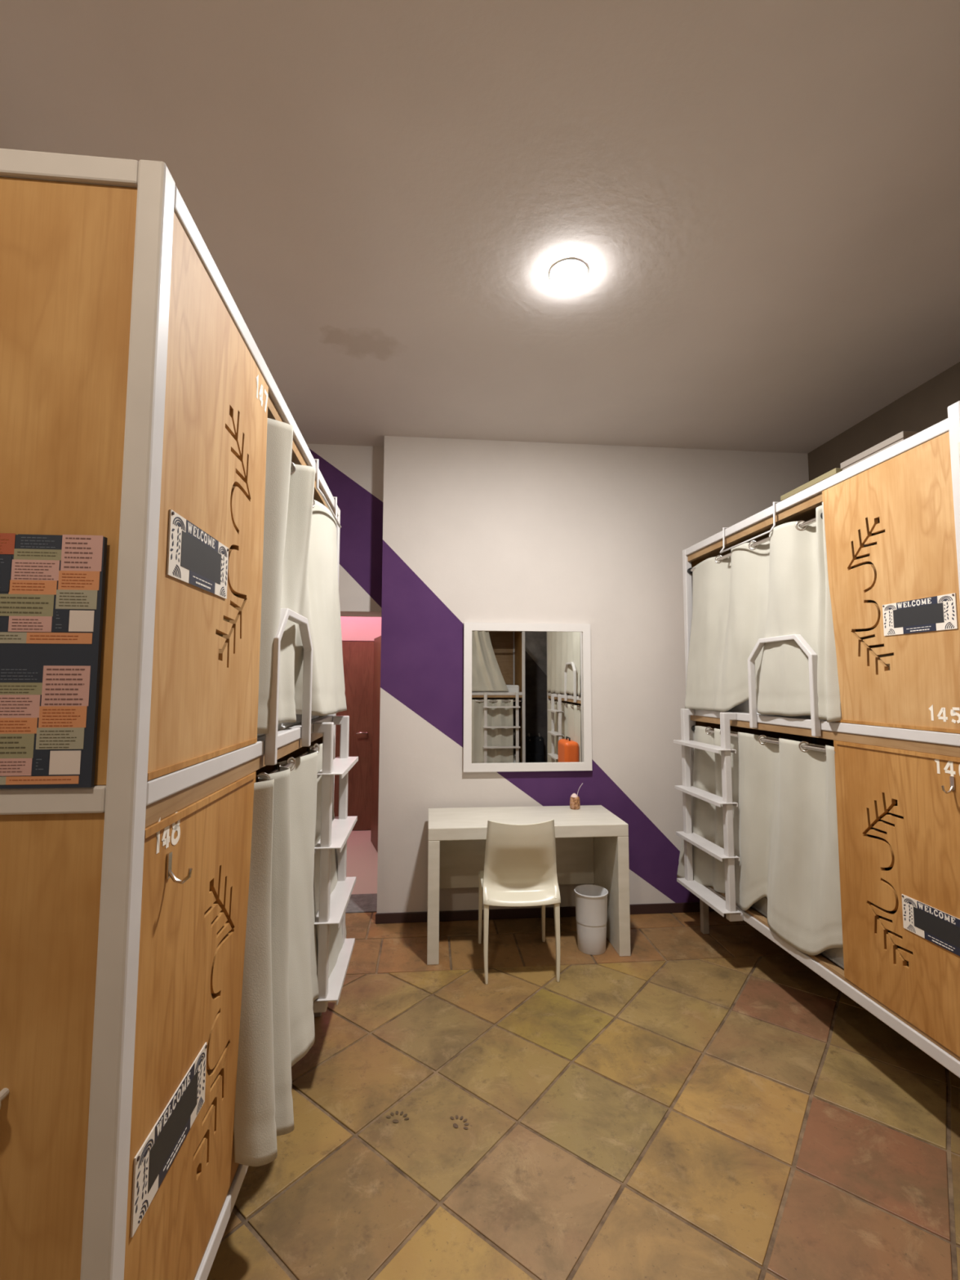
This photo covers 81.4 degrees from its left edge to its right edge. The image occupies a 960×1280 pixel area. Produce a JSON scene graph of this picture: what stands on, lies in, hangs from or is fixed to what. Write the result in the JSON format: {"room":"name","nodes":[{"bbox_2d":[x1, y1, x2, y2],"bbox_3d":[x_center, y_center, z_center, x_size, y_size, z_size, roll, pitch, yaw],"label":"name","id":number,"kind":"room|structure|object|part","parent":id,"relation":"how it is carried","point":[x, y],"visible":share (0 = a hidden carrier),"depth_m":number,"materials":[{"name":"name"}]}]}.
{"room":"dormitory","nodes":[
{"label":"dormitory","id":0,"kind":"room"},
{"bbox_2d":[306,443,384,617],"bbox_3d":[-0.958,0.238,4.128,1.950,3.315,0.330,1,-4,-5],"label":"wall","id":1,"kind":"structure","parent":0,"point":[353,475],"depth_m":4.06,"materials":[{"name":"paint"}]},
{"bbox_2d":[345,893,377,913],"bbox_3d":[-1.163,1.917,3.981,0.885,0.063,0.330,1,-4,-5],"label":"sill","id":2,"kind":"structure","parent":1,"relation":"attached to","point":[357,903],"depth_m":3.98,"materials":[{"name":"grey stone"}]},
{"bbox_2d":[340,616,381,641],"bbox_3d":[-1.671,0.598,6.125,2.000,2.900,0.120,1,-4,-5],"label":"wall","id":3,"kind":"structure","parent":0,"point":[353,628],"depth_m":6.15,"materials":[{"name":"paint"}]},
{"bbox_2d":[333,641,373,830],"bbox_3d":[-1.604,1.025,6.006,0.891,2.030,0.104,1,-4,-5],"label":"door","id":4,"kind":"structure","parent":3,"relation":"in","point":[357,656],"depth_m":6.05,"materials":[{"name":"red wood"}]},
{"bbox_2d":[346,830,377,894],"bbox_3d":[-1.589,2.003,5.093,2.000,0.060,1.970,1,-4,-5],"label":"floor","id":5,"kind":"structure","parent":0,"point":[362,863],"depth_m":4.92,"materials":[{"name":"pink tile"}]},
{"bbox_2d":[370,635,381,852],"bbox_3d":[-0.968,0.975,5.370,0.040,2.025,0.600,2,-5,-20],"label":"door","id":6,"kind":"structure","parent":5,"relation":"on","point":[377,641],"depth_m":5.43,"materials":[{"name":"red wood"}]},
{"bbox_2d":[0,0,959,453],"bbox_3d":[0.607,-1.698,1.168,4.530,0.100,6.790,1,-4,-5],"label":"ceiling","id":7,"kind":"structure","parent":0,"point":[758,200],"depth_m":1.95,"materials":[{"name":"paint"}]},
{"bbox_2d":[549,258,587,286],"bbox_3d":[0.375,-1.550,2.364,0.158,0.014,0.158,1,-4,-5],"label":"recessed light","id":8,"kind":"object","parent":7,"relation":"in","point":[568,272],"visible":1,"depth_m":2.35,"materials":[{"name":"white plastic"}]},
{"bbox_2d":[206,911,959,1279],"bbox_3d":[0.599,1.659,0.558,5.268,0.062,6.830,1,-4,-5],"label":"floor","id":9,"kind":"structure","parent":0,"point":[691,1104],"depth_m":2.00,"materials":[{"name":"tile"}]},
{"bbox_2d":[0,148,358,1279],"bbox_3d":[-1.044,0.475,1.807,1.054,2.487,2.016,1,-4,-5],"label":"bunk bed","id":10,"kind":"object","parent":9,"relation":"on","point":[135,388],"visible":0.81,"depth_m":0.95,"materials":[{"name":"brown wood"}]},
{"bbox_3d":[-0.720,0.686,0.834,0.012,0.011,0.032,1,-4,-5],"label":"knob stem","id":11,"kind":"part","parent":10,"relation":"part of","materials":[{"name":"white metal"}]},
{"bbox_3d":[-1.016,0.790,0.819,0.838,1.037,0.014,1,-4,-5],"label":"panel","id":12,"kind":"part","parent":10,"relation":"part of","materials":[{"name":"brown wood"}]},
{"bbox_3d":[-1.016,0.251,0.866,0.840,0.042,0.043,1,-4,-5],"label":"rail","id":13,"kind":"part","parent":10,"relation":"part of","materials":[{"name":"white metal"}]},
{"bbox_2d":[0,533,107,788],"bbox_3d":[-0.800,0.029,0.876,0.379,0.403,0.014,1,-4,-5],"label":"board","id":14,"kind":"object","parent":10,"relation":"attached to","point":[52,586],"visible":1,"depth_m":0.89,"materials":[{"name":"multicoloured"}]},
{"bbox_3d":[-1.014,-0.281,0.901,0.838,1.023,0.014,1,-4,-5],"label":"panel","id":15,"kind":"part","parent":10,"relation":"part of","materials":[{"name":"brown wood"}]},
{"bbox_3d":[-1.013,-0.814,0.947,0.840,0.045,0.043,1,-4,-5],"label":"rail","id":16,"kind":"part","parent":10,"relation":"part of","materials":[{"name":"white metal"}]},
{"bbox_3d":[-0.575,0.264,0.906,0.045,2.202,0.045,1,-4,-5],"label":"post","id":17,"kind":"part","parent":10,"relation":"part of","materials":[{"name":"white metal"}]},
{"bbox_2d":[130,1042,207,1237],"bbox_3d":[-0.575,0.915,1.050,0.005,0.120,0.295,1,-4,-5],"label":"welcome sign","id":18,"kind":"object","parent":10,"relation":"attached to","point":[157,1153],"visible":1,"depth_m":1.02,"materials":[{"name":"beige"}]},
{"bbox_2d":[163,1127,186,1170],"bbox_3d":[-0.574,0.963,1.051,0.001,0.012,0.098,1,-4,-6],"label":"print","id":19,"kind":"object","parent":18,"relation":"attached to","point":[186,1127],"depth_m":1.05},
{"bbox_3d":[-0.600,0.829,1.196,0.018,0.984,0.619,1,-4,-5],"label":"carved panel","id":20,"kind":"part","parent":10,"relation":"part of","materials":[{"name":"brown wood"}]},
{"bbox_2d":[166,509,229,599],"bbox_3d":[-0.575,-0.166,1.153,0.005,0.120,0.295,1,-4,-5],"label":"welcome sign","id":21,"kind":"object","parent":10,"relation":"attached to","point":[196,558],"visible":1,"depth_m":1.12,"materials":[{"name":"beige"}]},
{"bbox_2d":[192,575,212,589],"bbox_3d":[-0.574,-0.118,1.154,0.001,0.012,0.098,1,-4,-6],"label":"print","id":22,"kind":"object","parent":21,"relation":"attached to","point":[200,584],"depth_m":1.15},
{"bbox_3d":[-0.598,-0.251,1.279,0.018,1.023,0.619,1,-4,-5],"label":"carved panel","id":23,"kind":"part","parent":10,"relation":"part of","materials":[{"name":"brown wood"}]},
{"bbox_3d":[-0.669,1.410,1.787,0.043,0.049,1.895,1,-4,-5],"label":"rail","id":24,"kind":"part","parent":10,"relation":"part of","materials":[{"name":"white metal"}]},
{"bbox_3d":[-1.198,-0.133,2.837,0.838,1.023,0.014,1,-4,-5],"label":"panel","id":25,"kind":"part","parent":10,"relation":"part of","materials":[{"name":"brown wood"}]},
{"bbox_3d":[-0.666,0.329,1.870,0.043,0.042,1.895,1,-4,-5],"label":"rail","id":26,"kind":"part","parent":10,"relation":"part of","materials":[{"name":"white metal"}]},
{"bbox_3d":[-0.664,-0.736,1.952,0.043,0.045,1.895,1,-4,-5],"label":"rail","id":27,"kind":"part","parent":10,"relation":"part of","materials":[{"name":"white metal"}]},
{"bbox_3d":[-1.200,0.938,2.755,0.838,1.037,0.014,1,-4,-5],"label":"panel","id":28,"kind":"part","parent":10,"relation":"part of","materials":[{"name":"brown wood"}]},
{"bbox_2d":[257,714,319,737],"bbox_3d":[-1.108,0.262,1.833,0.797,0.130,1.835,1,-4,-5],"label":"mattress","id":29,"kind":"object","parent":10,"relation":"on","point":[282,726],"visible":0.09,"depth_m":2.21,"materials":[{"name":"white fabric"}]},
{"bbox_3d":[-0.702,0.461,2.154,0.022,0.021,1.305,1,-4,-5],"label":"curtain rod","id":30,"kind":"part","parent":10,"relation":"part of","materials":[{"name":"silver metal"}]},
{"bbox_2d":[233,742,346,1166],"bbox_3d":[-0.655,0.942,2.143,0.162,1.013,1.482,1,-4,-5],"label":"curtain","id":31,"kind":"object","parent":10,"relation":"hanging from","point":[280,984],"visible":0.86,"depth_m":1.62,"materials":[{"name":"fabric"}]},
{"bbox_2d":[238,417,346,733],"bbox_3d":[-0.675,-0.152,2.175,0.130,0.926,1.282,0,-4,-4],"label":"curtain","id":32,"kind":"object","parent":10,"relation":"hanging from","point":[300,574],"visible":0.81,"depth_m":1.99,"materials":[{"name":"fabric"}]},
{"bbox_2d":[314,458,341,528],"bbox_3d":[-0.710,-0.648,2.517,0.099,0.158,0.481,1,-4,-5],"label":"towel rack","id":33,"kind":"object","parent":10,"relation":"hanging from","point":[335,515],"visible":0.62,"depth_m":2.36,"materials":[{"name":"white metal"}]},
{"bbox_3d":[-0.758,0.412,2.832,0.045,2.202,0.045,1,-4,-5],"label":"post","id":34,"kind":"part","parent":10,"relation":"part of","materials":[{"name":"white metal"}]},
{"bbox_2d":[478,819,560,984],"bbox_3d":[0.210,1.413,3.203,0.419,0.835,0.497,0,-4,-4],"label":"chair","id":35,"kind":"object","parent":9,"relation":"on","point":[520,867],"visible":1,"depth_m":3.02,"materials":[{"name":"beige plastic"}]},
{"bbox_3d":[0.006,1.631,3.391,0.029,0.428,0.062,0,-4,-4],"label":"leg","id":36,"kind":"part","parent":35,"relation":"part of","materials":[{"name":"beige plastic"}]},
{"bbox_3d":[0.034,1.597,2.970,0.030,0.432,0.054,0,-4,-4],"label":"leg","id":37,"kind":"part","parent":35,"relation":"part of","materials":[{"name":"beige plastic"}]},
{"bbox_3d":[0.223,1.204,3.026,0.419,0.444,0.111,0,-4,-4],"label":"backrest","id":38,"kind":"part","parent":35,"relation":"part of","materials":[{"name":"beige plastic"}]},
{"bbox_3d":[0.385,1.634,3.416,0.029,0.428,0.062,0,-4,-4],"label":"leg","id":39,"kind":"part","parent":35,"relation":"part of","materials":[{"name":"beige plastic"}]},
{"bbox_3d":[0.413,1.600,2.995,0.030,0.432,0.054,0,-4,-4],"label":"leg","id":40,"kind":"part","parent":35,"relation":"part of","materials":[{"name":"beige plastic"}]},
{"bbox_2d":[426,804,631,964],"bbox_3d":[0.266,1.477,3.471,1.178,0.750,0.520,1,-4,-5],"label":"desk","id":41,"kind":"object","parent":9,"relation":"on","point":[592,842],"visible":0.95,"depth_m":3.44,"materials":[{"name":"paint"}]},
{"bbox_3d":[0.244,1.410,3.715,1.044,0.440,0.018,1,-4,-5],"label":"panel","id":42,"kind":"part","parent":41,"relation":"part of","materials":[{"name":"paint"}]},
{"bbox_2d":[569,782,582,809],"bbox_3d":[0.635,1.036,3.710,0.081,0.166,0.068,4,-6,-41],"label":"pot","id":43,"kind":"object","parent":41,"relation":"on","point":[575,803],"visible":1,"depth_m":3.68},
{"bbox_3d":[0.630,1.079,3.702,0.068,0.078,0.068,1,-4,-5],"label":"pot","id":44,"kind":"part","parent":43,"relation":"part of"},
{"bbox_2d":[573,884,608,955],"bbox_3d":[0.668,1.674,3.343,0.201,0.338,0.201,1,-4,-5],"label":"waste bin","id":45,"kind":"object","parent":9,"relation":"on","point":[591,900],"visible":1,"depth_m":3.27,"materials":[{"name":"white plastic"}]},
{"bbox_2d":[673,417,959,1077],"bbox_3d":[1.888,0.556,2.780,1.054,2.487,1.985,1,-4,-6],"label":"bunk bed","id":46,"kind":"object","parent":9,"relation":"on","point":[895,741],"visible":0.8,"depth_m":2.16,"materials":[{"name":"wood"}]},
{"bbox_3d":[1.404,0.483,3.711,0.045,2.202,0.045,1,-4,-6],"label":"post","id":47,"kind":"part","parent":46,"relation":"part of","materials":[{"name":"white metal"}]},
{"bbox_3d":[1.844,-0.052,3.806,0.838,1.023,0.014,1,-4,-6],"label":"panel","id":48,"kind":"part","parent":46,"relation":"part of","materials":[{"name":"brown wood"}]},
{"bbox_2d":[720,502,778,553],"bbox_3d":[1.480,-0.603,3.048,0.098,0.158,0.481,1,-4,-6],"label":"towel rack","id":49,"kind":"object","parent":46,"relation":"hanging from","point":[774,503],"visible":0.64,"depth_m":2.97,"materials":[{"name":"white metal"}]},
{"bbox_3d":[1.488,-0.514,3.113,0.022,0.021,1.310,1,-4,-6],"label":"curtain rod","id":50,"kind":"part","parent":46,"relation":"part of","materials":[{"name":"silver metal"}]},
{"bbox_3d":[1.842,1.018,3.724,0.838,1.037,0.014,1,-4,-6],"label":"panel","id":51,"kind":"part","parent":46,"relation":"part of","materials":[{"name":"brown wood"}]},
{"bbox_3d":[1.486,0.533,3.032,0.022,0.021,1.310,1,-4,-6],"label":"curtain rod","id":52,"kind":"part","parent":46,"relation":"part of","materials":[{"name":"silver metal"}]},
{"bbox_2d":[676,725,843,955],"bbox_3d":[1.467,1.020,3.049,0.091,1.022,1.473,1,-4,-8],"label":"curtain","id":53,"kind":"object","parent":46,"relation":"hanging from","point":[785,821],"visible":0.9,"depth_m":2.74,"materials":[{"name":"fabric"}]},
{"bbox_2d":[684,502,841,722],"bbox_3d":[1.474,-0.085,3.053,0.100,0.977,1.311,1,-4,-7],"label":"curtain","id":54,"kind":"object","parent":46,"relation":"hanging from","point":[778,586],"visible":0.91,"depth_m":2.86,"materials":[{"name":"fabric"}]},
{"bbox_2d":[728,699,826,720],"bbox_3d":[1.952,0.343,2.803,0.797,0.130,1.835,1,-4,-6],"label":"mattress","id":55,"kind":"object","parent":46,"relation":"on","point":[744,707],"visible":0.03,"depth_m":3.18,"materials":[{"name":"white fabric"}]},
{"bbox_2d":[780,467,842,501],"bbox_3d":[1.905,-0.758,3.006,0.310,0.168,0.430,1,-4,-6],"label":"storage box","id":56,"kind":"object","parent":46,"relation":"on","point":[836,470],"visible":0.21,"depth_m":2.95,"materials":[{"name":"beige cardboard"}]},
{"bbox_3d":[2.284,0.493,3.807,0.045,2.202,0.045,1,-4,-6],"label":"post","id":57,"kind":"part","parent":46,"relation":"part of","materials":[{"name":"metal"}]},
{"bbox_3d":[1.513,-0.664,2.832,0.043,0.045,1.895,1,-4,-6],"label":"rail","id":58,"kind":"part","parent":46,"relation":"part of","materials":[{"name":"white metal"}]},
{"bbox_2d":[751,897,897,968],"bbox_3d":[1.950,1.406,2.722,0.797,0.130,1.835,1,-4,-6],"label":"mattress","id":59,"kind":"object","parent":46,"relation":"on","point":[835,955],"visible":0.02,"depth_m":2.54,"materials":[{"name":"white fabric"}]},
{"bbox_2d":[888,929,912,965],"bbox_3d":[1.696,1.288,2.443,0.235,0.052,0.570,1,-4,-6],"label":"blanket","id":60,"kind":"object","parent":59,"relation":"on","point":[898,946],"visible":0.02,"depth_m":2.26,"materials":[{"name":"white fabric"}]},
{"bbox_3d":[1.510,0.401,2.750,0.043,0.042,1.895,1,-4,-6],"label":"rail","id":61,"kind":"part","parent":46,"relation":"part of","materials":[{"name":"white metal"}]},
{"bbox_3d":[1.508,1.482,2.667,0.043,0.049,1.895,1,-4,-6],"label":"rail","id":62,"kind":"part","parent":46,"relation":"part of","materials":[{"name":"white metal"}]},
{"bbox_2d":[840,431,919,470],"bbox_3d":[1.951,-0.795,2.585,0.310,0.178,0.360,1,-4,-6],"label":"storage box","id":63,"kind":"object","parent":46,"relation":"on","point":[903,435],"visible":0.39,"depth_m":2.53,"materials":[{"name":"beige cardboard"}]},
{"bbox_3d":[1.574,-0.179,2.156,0.018,1.023,0.614,1,-4,-6],"label":"carved panel","id":64,"kind":"part","parent":46,"relation":"part of","materials":[{"name":"brown wood"}]},
{"bbox_3d":[1.572,0.901,2.073,0.018,0.984,0.614,1,-4,-6],"label":"carved panel","id":65,"kind":"part","parent":46,"relation":"part of","materials":[{"name":"brown wood"}]},
{"bbox_2d":[882,592,957,635],"bbox_3d":[1.577,-0.087,2.012,0.005,0.120,0.295,1,-4,-6],"label":"welcome sign","id":66,"kind":"object","parent":46,"relation":"attached to","point":[935,613],"visible":1,"depth_m":1.99,"materials":[{"name":"beige"}]},
{"bbox_2d":[906,626,930,631],"bbox_3d":[1.576,-0.039,2.004,0.001,0.012,0.098,1,-4,-6],"label":"print","id":67,"kind":"object","parent":66,"relation":"attached to","point":[926,626],"depth_m":2.00},
{"bbox_2d":[901,893,959,955],"bbox_3d":[1.577,0.989,1.913,0.005,0.120,0.295,1,-4,-6],"label":"welcome sign","id":68,"kind":"object","parent":46,"relation":"attached to","point":[940,928],"visible":1,"depth_m":1.94,"materials":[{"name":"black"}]},
{"bbox_2d":[928,935,954,951],"bbox_3d":[1.576,1.036,1.905,0.001,0.012,0.098,1,-4,-6],"label":"print","id":69,"kind":"object","parent":68,"relation":"attached to","point":[928,935],"depth_m":1.91},
{"bbox_2d":[947,400,959,597],"bbox_3d":[2.037,0.404,0.794,1.054,2.487,1.985,1,-4,-6],"label":"bunk bed","id":70,"kind":"object","parent":9,"relation":"on","point":[953,411],"visible":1,"depth_m":1.79,"materials":[{"name":"white metal"}]},
{"bbox_2d":[957,442,959,464],"bbox_3d":[1.657,-0.241,0.824,0.088,0.936,1.871,1,-4,-6],"label":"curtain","id":71,"kind":"object","parent":70,"relation":"hanging from","point":[958,443],"visible":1,"depth_m":1.78,"materials":[{"name":"fabric"}]},
{"bbox_2d":[377,435,808,913],"bbox_3d":[0.940,0.236,4.044,3.266,3.315,0.186,1,-4,-5],"label":"wall","id":72,"kind":"structure","parent":0,"point":[474,531],"depth_m":3.94,"materials":[{"name":"paint"}]},
{"bbox_2d":[462,622,591,772],"bbox_3d":[0.331,0.391,3.862,0.890,1.017,0.036,1,-4,-5],"label":"wall mirror","id":73,"kind":"object","parent":72,"relation":"attached to","point":[527,686],"visible":1,"depth_m":3.86,"materials":[{"name":"white mirror"}]},
{"bbox_2d":[375,902,715,924],"bbox_3d":[0.892,1.848,3.816,3.174,0.064,0.014,1,-4,-5],"label":"baseboard","id":74,"kind":"structure","parent":72,"relation":"attached to","point":[687,907],"depth_m":3.75,"materials":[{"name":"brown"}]},
{"bbox_2d":[807,361,959,546],"bbox_3d":[2.817,0.009,1.042,0.120,3.315,6.154,1,-4,-5],"label":"wall","id":75,"kind":"structure","parent":0,"point":[926,406],"depth_m":3.42,"materials":[{"name":"brown paint"}]}
]}

